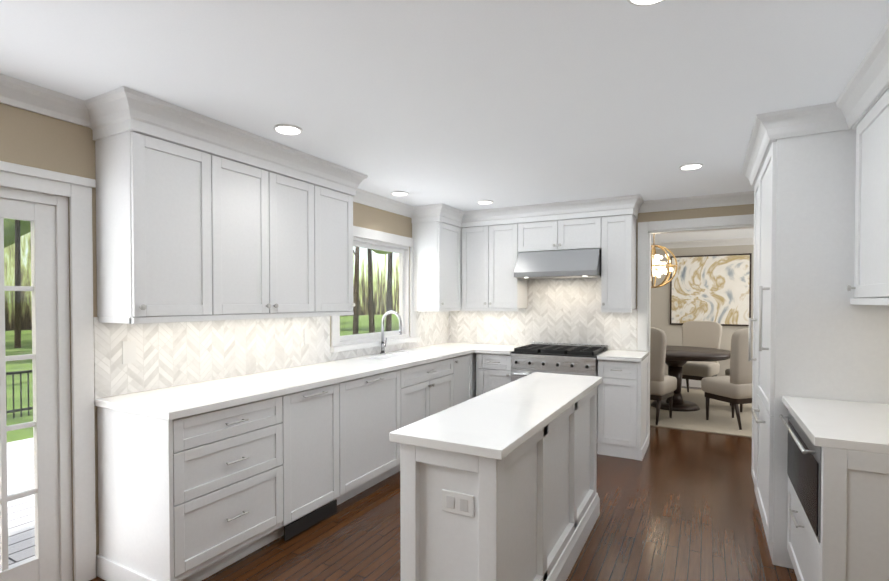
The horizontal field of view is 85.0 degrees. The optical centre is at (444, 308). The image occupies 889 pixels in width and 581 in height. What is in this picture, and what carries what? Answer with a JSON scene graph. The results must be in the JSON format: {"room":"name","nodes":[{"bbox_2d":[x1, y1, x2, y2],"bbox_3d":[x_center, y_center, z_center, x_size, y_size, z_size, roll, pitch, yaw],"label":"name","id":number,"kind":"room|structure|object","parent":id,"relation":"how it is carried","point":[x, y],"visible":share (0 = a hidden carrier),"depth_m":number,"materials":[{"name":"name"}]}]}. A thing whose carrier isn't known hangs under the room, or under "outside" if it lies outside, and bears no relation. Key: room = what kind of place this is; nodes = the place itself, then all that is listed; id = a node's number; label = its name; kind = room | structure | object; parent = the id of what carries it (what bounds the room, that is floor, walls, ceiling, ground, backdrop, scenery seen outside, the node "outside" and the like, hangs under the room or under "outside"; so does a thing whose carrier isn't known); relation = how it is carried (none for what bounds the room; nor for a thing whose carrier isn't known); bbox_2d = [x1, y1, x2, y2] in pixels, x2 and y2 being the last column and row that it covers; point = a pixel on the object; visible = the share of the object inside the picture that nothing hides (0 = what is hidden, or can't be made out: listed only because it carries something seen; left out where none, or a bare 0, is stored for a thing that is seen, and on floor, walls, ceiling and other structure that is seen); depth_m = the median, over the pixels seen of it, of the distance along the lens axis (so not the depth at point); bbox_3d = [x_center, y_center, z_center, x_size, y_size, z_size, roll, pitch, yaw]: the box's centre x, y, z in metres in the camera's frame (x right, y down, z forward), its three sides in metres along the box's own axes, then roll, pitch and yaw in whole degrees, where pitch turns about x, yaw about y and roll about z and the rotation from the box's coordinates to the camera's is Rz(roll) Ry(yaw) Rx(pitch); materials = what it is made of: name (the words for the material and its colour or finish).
{"room":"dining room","nodes":[
{"label":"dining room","id":0,"kind":"room"},
{"bbox_2d":[0,103,447,580],"bbox_3d":[-1.819,0.178,2.568,0.120,2.400,7.870,0,1,28],"label":"wall","id":1,"kind":"structure","parent":0,"point":[34,139],"depth_m":2.39,"materials":[{"name":"beige paint"}]},
{"bbox_2d":[0,73,90,127],"bbox_3d":[-2.632,-0.942,0.844,0.075,0.103,3.676,0,1,28],"label":"crown molding","id":2,"kind":"structure","parent":1,"relation":"attached to","point":[21,94],"depth_m":2.25,"materials":[{"name":"white paint"}]},
{"bbox_2d":[0,161,95,580],"bbox_3d":[-2.308,0.377,1.622,0.145,2.032,2.015,0,1,28],"label":"glass door","id":3,"kind":"structure","parent":1,"relation":"attached to","point":[46,215],"depth_m":2.36,"materials":[{"name":"white paint"}]},
{"bbox_2d":[84,86,367,323],"bbox_3d":[-1.212,-0.483,3.115,0.411,1.091,1.812,0,1,28],"label":"upper cabinet","id":4,"kind":"object","parent":1,"relation":"attached to","point":[199,217],"visible":1,"depth_m":2.67,"materials":[{"name":"white paint"}]},
{"bbox_2d":[93,311,448,398],"bbox_3d":[-0.869,0.227,4.188,0.008,0.419,3.876,0,1,28],"label":"tile backsplash","id":5,"kind":"structure","parent":1,"relation":"attached to","point":[170,354],"depth_m":3.07,"materials":[{"name":"tile"}]},
{"bbox_2d":[122,341,135,363],"bbox_3d":[-1.706,0.237,2.627,0.005,0.120,0.070,0,1,28],"label":"electrical outlet plate","id":6,"kind":"object","parent":5,"relation":"attached to","point":[128,351],"depth_m":2.62,"materials":[{"name":"white plastic"}]},
{"bbox_2d":[330,226,418,352],"bbox_3d":[-0.662,-0.190,4.636,0.160,1.090,1.350,0,1,28],"label":"window","id":7,"kind":"structure","parent":1,"relation":"in","point":[403,292],"depth_m":4.78,"materials":[{"name":"white paint"}]},
{"bbox_2d":[353,188,413,217],"bbox_3d":[-0.641,-1.000,4.519,0.075,0.103,1.370,0,1,28],"label":"crown molding","id":8,"kind":"structure","parent":1,"relation":"attached to","point":[363,197],"depth_m":4.61,"materials":[{"name":"white paint"}]},
{"bbox_2d":[411,203,462,311],"bbox_3d":[-0.087,-0.517,5.192,0.410,1.090,0.480,0,1,28],"label":"upper cabinet","id":9,"kind":"object","parent":1,"relation":"attached to","point":[437,229],"depth_m":5.09,"materials":[{"name":"white paint"}]},
{"bbox_2d":[90,386,797,580],"bbox_3d":[1.347,1.421,3.016,5.280,0.100,11.640,0,1,28],"label":"floor","id":10,"kind":"structure","parent":0,"point":[674,512],"depth_m":2.98,"materials":[{"name":"brown wood"}]},
{"bbox_2d":[96,394,293,580],"bbox_3d":[-1.346,0.936,2.683,0.605,0.880,0.736,0,1,28],"label":"base cabinet","id":11,"kind":"object","parent":10,"relation":"on","point":[199,481],"depth_m":2.42,"materials":[{"name":"white paint"}]},
{"bbox_2d":[94,342,493,421],"bbox_3d":[-0.593,0.457,4.038,0.633,0.035,3.878,0,1,28],"label":"countertop","id":12,"kind":"structure","parent":11,"relation":"on","point":[169,403],"depth_m":2.90,"materials":[{"name":"white stone"}]},
{"bbox_2d":[379,310,401,353],"bbox_3d":[-0.495,0.225,4.555,0.242,0.413,0.078,0,1,28],"label":"faucet","id":13,"kind":"object","parent":12,"relation":"on","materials":[{"name":"silver metal"}]},
{"bbox_2d":[390,354,425,361],"bbox_3d":[-0.358,0.567,4.473,0.412,0.222,0.732,0,1,28],"label":"sink","id":14,"kind":"object","parent":12,"relation":"in","point":[397,357],"depth_m":4.65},
{"bbox_2d":[294,382,349,535],"bbox_3d":[-1.067,0.928,3.197,0.605,0.880,0.551,0,1,28],"label":"dishwasher","id":15,"kind":"object","parent":10,"relation":"on","point":[322,415],"depth_m":3.09,"materials":[{"name":"white paint"}]},
{"bbox_2d":[350,370,405,497],"bbox_3d":[-0.790,0.920,3.710,0.605,0.880,0.854,0,1,28],"label":"base cabinet","id":16,"kind":"object","parent":10,"relation":"on","point":[377,402],"depth_m":3.61,"materials":[{"name":"white paint"}]},
{"bbox_2d":[406,358,457,425],"bbox_3d":[-0.397,0.908,4.436,0.605,0.880,1.036,0,1,28],"label":"base cabinet","id":17,"kind":"object","parent":10,"relation":"on","point":[432,388],"depth_m":4.30,"materials":[{"name":"white paint"}]},
{"bbox_2d":[458,354,473,403],"bbox_3d":[-0.091,0.899,4.999,0.605,0.880,0.484,0,1,28],"label":"base cabinet","id":18,"kind":"object","parent":10,"relation":"on","point":[465,364],"depth_m":4.95,"materials":[{"name":"white paint"}]},
{"bbox_2d":[474,354,475,396],"bbox_3d":[0.158,0.892,5.460,0.605,0.880,0.675,0,1,28],"label":"base cabinet","id":19,"kind":"object","parent":10,"relation":"on","point":[474,354],"depth_m":5.17,"materials":[{"name":"white paint"}]},
{"bbox_2d":[476,353,511,396],"bbox_3d":[0.641,0.896,5.237,0.397,0.880,0.606,0,1,28],"label":"base cabinet","id":20,"kind":"object","parent":10,"relation":"on","point":[493,370],"depth_m":4.98,"materials":[{"name":"white paint"}]},
{"bbox_2d":[474,345,520,352],"bbox_3d":[0.634,0.439,5.218,0.398,0.036,0.633,0,1,28],"label":"countertop","id":21,"kind":"structure","parent":20,"relation":"on","point":[495,348],"depth_m":5.02,"materials":[{"name":"white stone"}]},
{"bbox_2d":[400,384,599,580],"bbox_3d":[0.418,0.939,2.542,0.436,0.880,1.772,0,1,28],"label":"kitchen island","id":22,"kind":"object","parent":10,"relation":"on","point":[498,484],"depth_m":1.87,"materials":[{"name":"white paint"}]},
{"bbox_2d":[389,372,602,459],"bbox_3d":[0.418,0.481,2.535,0.460,0.036,1.796,0,1,28],"label":"island countertop","id":23,"kind":"structure","parent":22,"relation":"on","point":[492,425],"depth_m":2.08,"materials":[{"name":"white stone"}]},
{"bbox_2d":[511,342,607,414],"bbox_3d":[1.157,0.859,4.892,0.822,0.965,0.688,0,1,28],"label":"range","id":24,"kind":"object","parent":10,"relation":"on","point":[558,358],"visible":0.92,"depth_m":4.69,"materials":[{"name":"silver metal"}]},
{"bbox_2d":[597,357,648,460],"bbox_3d":[1.713,0.906,4.657,0.366,0.880,0.606,0,1,28],"label":"base cabinet","id":25,"kind":"object","parent":10,"relation":"on","point":[622,423],"depth_m":4.40,"materials":[{"name":"white paint"}]},
{"bbox_2d":[598,350,648,360],"bbox_3d":[1.713,0.448,4.634,0.381,0.036,0.633,0,1,28],"label":"countertop","id":26,"kind":"structure","parent":25,"relation":"on","point":[610,355],"depth_m":4.47,"materials":[{"name":"white stone"}]},
{"bbox_2d":[650,388,751,437],"bbox_3d":[3.370,1.310,6.497,3.600,0.012,2.750,0,1,28],"label":"dining rug","id":27,"kind":"object","parent":10,"relation":"on","point":[721,420],"visible":0.17,"depth_m":5.80,"materials":[{"name":"beige carpet"}]},
{"bbox_2d":[650,327,676,424],"bbox_3d":[2.425,0.761,5.777,0.550,1.103,0.545,1,1,43],"label":"dining chair","id":28,"kind":"object","parent":27,"relation":"on","point":[663,386],"visible":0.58,"depth_m":5.48,"materials":[{"name":"fabric"}]},
{"bbox_2d":[650,345,730,411],"bbox_3d":[3.066,0.928,6.456,1.360,0.753,1.360,0,1,28],"label":"dining table","id":29,"kind":"object","parent":27,"relation":"on","point":[677,358],"visible":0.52,"depth_m":6.30,"materials":[{"name":"brown wood"}]},
{"bbox_2d":[682,321,721,391],"bbox_3d":[3.708,0.740,7.131,0.550,1.103,0.545,1,1,43],"label":"dining chair","id":30,"kind":"object","parent":27,"relation":"on","point":[707,334],"visible":0.65,"depth_m":7.14,"materials":[{"name":"fabric"}]},
{"bbox_2d":[701,328,752,429],"bbox_3d":[3.332,0.765,5.560,0.550,1.103,0.545,0,1,-17],"label":"dining chair","id":31,"kind":"object","parent":27,"relation":"on","point":[734,388],"visible":0.6,"depth_m":5.30,"materials":[{"name":"fabric"}]},
{"bbox_2d":[725,368,742,411],"bbox_3d":[3.973,0.754,6.237,0.545,1.103,0.550,0,1,13],"label":"dining chair","id":32,"kind":"object","parent":27,"relation":"on","point":[727,372],"visible":0.04,"depth_m":6.37,"materials":[{"name":"fabric"}]},
{"bbox_2d":[749,100,888,568],"bbox_3d":[2.323,0.173,2.946,0.688,2.397,1.160,0,1,28],"label":"tall cabinet","id":33,"kind":"object","parent":10,"relation":"on","point":[817,176],"depth_m":2.53,"materials":[{"name":"white paint"}]},
{"bbox_2d":[779,396,888,580],"bbox_3d":[1.851,0.929,2.048,0.654,0.915,0.881,0,1,28],"label":"base cabinet","id":34,"kind":"object","parent":10,"relation":"on","point":[838,492],"visible":1,"depth_m":1.79,"materials":[{"name":"white paint"}]},
{"bbox_2d":[782,396,888,474],"bbox_3d":[1.860,0.489,2.037,0.633,0.035,0.881,0,1,28],"label":"countertop","id":35,"kind":"structure","parent":34,"relation":"on","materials":[{"name":"white stone"}]},
{"bbox_2d":[0,0,888,242],"bbox_3d":[1.347,-1.079,2.977,5.280,0.100,11.640,0,1,28],"label":"ceiling","id":36,"kind":"structure","parent":0,"point":[465,105],"depth_m":2.11,"materials":[{"name":"white paint"}]},
{"bbox_2d":[273,124,302,134],"bbox_3d":[-0.892,-1.021,2.769,0.160,0.015,0.160,0,1,28],"label":"recessed light","id":37,"kind":"object","parent":36,"relation":"in","point":[287,129],"visible":1,"depth_m":2.75,"materials":[{"name":"white paint"}]},
{"bbox_2d":[391,191,407,195],"bbox_3d":[-0.409,-1.047,4.418,0.160,0.015,0.160,0,1,28],"label":"recessed light","id":38,"kind":"object","parent":36,"relation":"in","point":[399,193],"visible":1,"depth_m":4.39,"materials":[{"name":"white paint"}]},
{"bbox_2d":[477,200,492,203],"bbox_3d":[0.405,-1.053,4.807,0.160,0.015,0.160,0,1,28],"label":"recessed light","id":39,"kind":"object","parent":36,"relation":"in","point":[485,202],"visible":1,"depth_m":4.79,"materials":[{"name":"white paint"}]},
{"bbox_2d":[627,0,664,5],"bbox_3d":[0.651,-1.001,1.524,0.160,0.015,0.160,0,1,28],"label":"recessed light","id":40,"kind":"object","parent":36,"relation":"in","point":[643,2],"visible":0.96,"depth_m":1.58,"materials":[{"name":"white paint"}]},
{"bbox_2d":[651,237,677,287],"bbox_3d":[2.829,-0.679,6.560,0.580,0.808,0.580,0,1,28],"label":"orb chandelier","id":41,"kind":"object","parent":36,"relation":"hanging from","point":[655,262],"visible":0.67,"depth_m":6.47,"materials":[{"name":"gold metal"}]},
{"bbox_2d":[679,163,702,169],"bbox_3d":[1.795,-1.033,3.531,0.160,0.015,0.160,0,1,28],"label":"recessed light","id":42,"kind":"object","parent":36,"relation":"in","point":[691,166],"visible":0.96,"depth_m":3.50,"materials":[{"name":"white paint"}]},
{"bbox_2d":[453,204,753,350],"bbox_3d":[1.781,0.139,5.025,3.870,2.400,0.120,0,1,28],"label":"wall","id":43,"kind":"structure","parent":0,"point":[746,209],"depth_m":4.64,"materials":[{"name":"beige paint"}]},
{"bbox_2d":[449,277,636,350],"bbox_3d":[1.003,0.126,5.372,2.109,0.985,0.008,0,1,28],"label":"tile backsplash","id":44,"kind":"structure","parent":43,"relation":"attached to","point":[561,310],"depth_m":5.26,"materials":[{"name":"tile"}]},
{"bbox_2d":[620,322,626,333],"bbox_3d":[1.816,0.201,4.925,0.070,0.120,0.005,0,1,28],"label":"electrical outlet plate","id":45,"kind":"object","parent":44,"relation":"attached to","point":[623,325],"depth_m":4.92,"materials":[{"name":"white plastic"}]},
{"bbox_2d":[463,194,643,312],"bbox_3d":[0.919,-0.517,5.164,2.205,1.090,0.431,0,1,28],"label":"upper cabinet","id":46,"kind":"object","parent":43,"relation":"attached to","point":[464,260],"depth_m":4.97,"materials":[{"name":"white paint"}]},
{"bbox_2d":[514,248,600,278],"bbox_3d":[1.186,-0.451,4.988,0.826,0.273,0.471,0,1,28],"label":"range hood","id":47,"kind":"object","parent":46,"relation":"attached to","point":[577,263],"visible":0.96,"depth_m":4.82,"materials":[{"name":"silver metal"}]},
{"bbox_2d":[637,214,753,439],"bbox_3d":[2.615,0.246,4.567,1.485,2.200,0.146,0,1,28],"label":"door frame","id":48,"kind":"structure","parent":43,"relation":"attached to","point":[646,230],"depth_m":4.81,"materials":[{"name":"white paint"}]},
{"bbox_2d":[639,191,753,212],"bbox_3d":[2.620,-0.998,4.442,1.616,0.103,0.075,0,1,28],"label":"crown molding","id":49,"kind":"structure","parent":43,"relation":"attached to","point":[738,198],"depth_m":4.56,"materials":[{"name":"white paint"}]},
{"bbox_2d":[651,245,753,375],"bbox_3d":[4.152,0.092,8.028,5.140,2.400,0.120,0,1,28],"label":"wall","id":50,"kind":"structure","parent":0,"point":[660,307],"depth_m":8.10,"materials":[{"name":"beige paint"}]},
{"bbox_2d":[682,379,700,386],"bbox_3d":[4.120,1.228,7.987,4.900,0.130,0.014,0,1,28],"label":"baseboard","id":51,"kind":"structure","parent":50,"relation":"attached to","point":[694,383],"depth_m":7.99,"materials":[{"name":"white paint"}]},
{"bbox_2d":[651,238,753,248],"bbox_3d":[4.106,-1.053,7.924,4.900,0.103,0.075,0,1,28],"label":"crown molding","id":52,"kind":"structure","parent":50,"relation":"attached to","point":[713,243],"depth_m":7.81,"materials":[{"name":"white paint"}]},
{"bbox_2d":[670,253,751,325],"bbox_3d":[4.285,-0.295,7.857,1.150,1.140,0.038,0,1,28],"label":"framed painting","id":53,"kind":"object","parent":50,"relation":"attached to","point":[715,288],"visible":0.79,"depth_m":7.82,"materials":[{"name":"multicoloured paint"}]},
{"bbox_2d":[845,48,888,299],"bbox_3d":[2.003,-0.527,1.995,0.356,0.968,0.790,0,1,28],"label":"upper cabinet","id":54,"kind":"object","parent":0,"relation":"attached to","point":[869,106],"depth_m":2.15,"materials":[{"name":"white paint"}]},
{"label":"outside","id":55,"kind":"structure","parent":0,"visible":0},
{"bbox_2d":[5,314,398,442],"bbox_3d":[-31.803,2.021,28.375,77.120,0.300,140.000,0,1,28],"label":"ground","id":56,"kind":"structure","parent":55,"point":[20,364],"depth_m":16.87,"materials":[{"name":"green plant"}]},
{"bbox_2d":[6,370,32,419],"bbox_3d":[-9.249,1.709,8.192,0.070,0.960,18.000,0,1,28],"label":"fence","id":57,"kind":"object","parent":56,"relation":"on","point":[21,408],"depth_m":9.66,"materials":[{"name":"black metal"}]},
{"bbox_2d":[7,438,34,565],"bbox_3d":[-3.551,1.915,3.403,3.685,0.900,10.000,0,1,28],"label":"deck","id":58,"kind":"object","parent":56,"relation":"on","point":[23,555],"depth_m":3.64,"materials":[{"name":"grey wood"}]},
{"bbox_2d":[4,218,392,347],"bbox_3d":[-20.655,-7.870,20.904,34.869,19.934,70.264,0,1,28],"label":"trees","id":59,"kind":"object","parent":56,"relation":"on","point":[8,230],"depth_m":32.35,"materials":[{"name":"green plant"}]},
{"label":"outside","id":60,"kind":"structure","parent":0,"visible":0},
{"bbox_2d":[4,232,398,330],"bbox_3d":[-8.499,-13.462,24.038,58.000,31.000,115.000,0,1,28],"label":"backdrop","id":61,"kind":"structure","parent":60,"point":[10,309],"depth_m":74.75,"materials":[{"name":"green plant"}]}
]}

